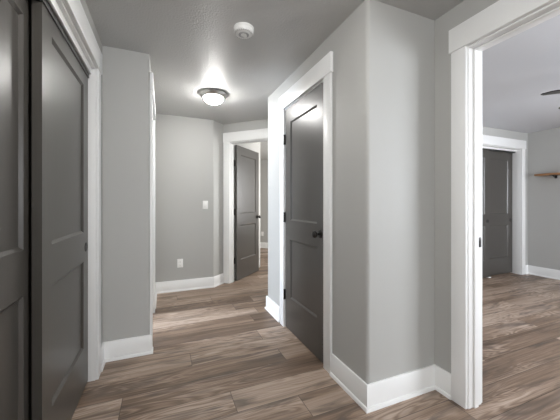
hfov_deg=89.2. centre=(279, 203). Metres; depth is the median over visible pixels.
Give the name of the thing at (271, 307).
baseboard
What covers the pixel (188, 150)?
wall
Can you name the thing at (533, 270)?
baseboard
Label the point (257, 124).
wall
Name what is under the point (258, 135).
door frame
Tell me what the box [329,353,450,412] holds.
baseboard
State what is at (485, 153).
door
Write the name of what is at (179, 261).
power outlet
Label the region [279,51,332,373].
door frame
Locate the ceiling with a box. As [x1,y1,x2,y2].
[85,0,559,158]
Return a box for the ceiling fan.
[541,90,559,108]
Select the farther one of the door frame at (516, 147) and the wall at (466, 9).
the door frame at (516, 147)
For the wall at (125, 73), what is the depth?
2.25 m
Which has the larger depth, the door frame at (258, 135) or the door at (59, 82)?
the door frame at (258, 135)
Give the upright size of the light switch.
0.120 m
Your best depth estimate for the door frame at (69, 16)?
1.95 m
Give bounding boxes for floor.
[71,248,559,419]
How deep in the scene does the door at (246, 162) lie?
4.74 m
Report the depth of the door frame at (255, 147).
5.17 m
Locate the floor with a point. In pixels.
(218, 354)
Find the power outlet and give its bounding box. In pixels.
[177,259,182,267]
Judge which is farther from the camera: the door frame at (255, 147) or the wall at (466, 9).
the door frame at (255, 147)
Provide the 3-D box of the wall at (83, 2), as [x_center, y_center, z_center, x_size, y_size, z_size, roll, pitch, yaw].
[-1.043,0.000,1.246,0.115,2.440,2.000,0,0,-22]
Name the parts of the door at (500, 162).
panel, panel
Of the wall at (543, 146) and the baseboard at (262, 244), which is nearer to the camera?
the wall at (543, 146)
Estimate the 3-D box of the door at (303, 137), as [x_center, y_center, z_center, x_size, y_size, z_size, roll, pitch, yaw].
[0.208,0.146,2.480,0.177,2.128,0.751,0,0,-22]
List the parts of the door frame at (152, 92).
casing, casing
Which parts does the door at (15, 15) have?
panel, panel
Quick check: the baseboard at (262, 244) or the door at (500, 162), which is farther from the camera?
the baseboard at (262, 244)
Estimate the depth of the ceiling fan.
2.36 m
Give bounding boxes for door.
[0,0,31,419]
[32,0,87,419]
[234,145,260,280]
[283,83,322,362]
[482,149,489,277]
[490,151,511,274]
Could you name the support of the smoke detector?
attached to the ceiling
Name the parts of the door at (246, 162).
panel, panel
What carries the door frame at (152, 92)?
attached to the wall at (125, 73)
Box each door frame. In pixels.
[28,0,101,381]
[150,72,155,346]
[223,128,267,283]
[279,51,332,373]
[449,0,559,408]
[482,135,525,274]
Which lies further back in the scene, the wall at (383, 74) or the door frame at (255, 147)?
the door frame at (255, 147)
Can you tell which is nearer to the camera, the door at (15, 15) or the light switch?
the door at (15, 15)
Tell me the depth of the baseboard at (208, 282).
4.00 m
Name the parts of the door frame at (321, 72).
casing, casing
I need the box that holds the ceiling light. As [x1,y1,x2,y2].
[199,89,227,105]
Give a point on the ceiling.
(192, 46)
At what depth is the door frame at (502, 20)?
1.70 m
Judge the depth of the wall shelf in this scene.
4.55 m
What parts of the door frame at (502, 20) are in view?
casing, casing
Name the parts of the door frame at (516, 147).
casing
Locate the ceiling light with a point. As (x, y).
(211, 96)
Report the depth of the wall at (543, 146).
4.72 m
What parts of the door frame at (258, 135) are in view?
casing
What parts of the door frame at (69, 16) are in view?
casing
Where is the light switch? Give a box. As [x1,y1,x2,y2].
[203,201,207,208]
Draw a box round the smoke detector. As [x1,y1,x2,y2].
[233,22,253,38]
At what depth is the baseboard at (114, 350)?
2.24 m
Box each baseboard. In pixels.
[101,333,152,371]
[155,273,223,308]
[260,242,267,247]
[265,295,279,321]
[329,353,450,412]
[525,265,559,279]
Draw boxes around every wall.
[80,0,101,343]
[102,46,150,341]
[155,114,223,281]
[224,119,267,132]
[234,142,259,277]
[260,159,267,242]
[268,0,434,383]
[435,0,498,372]
[482,126,527,264]
[528,127,559,269]
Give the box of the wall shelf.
[534,172,559,177]
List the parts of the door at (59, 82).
panel, panel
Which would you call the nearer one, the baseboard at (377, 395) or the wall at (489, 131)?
the baseboard at (377, 395)
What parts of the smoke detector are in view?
mounting plate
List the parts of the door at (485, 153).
panel, panel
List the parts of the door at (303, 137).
panel, panel, knob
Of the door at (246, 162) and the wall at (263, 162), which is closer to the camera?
the door at (246, 162)
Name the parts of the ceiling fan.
blade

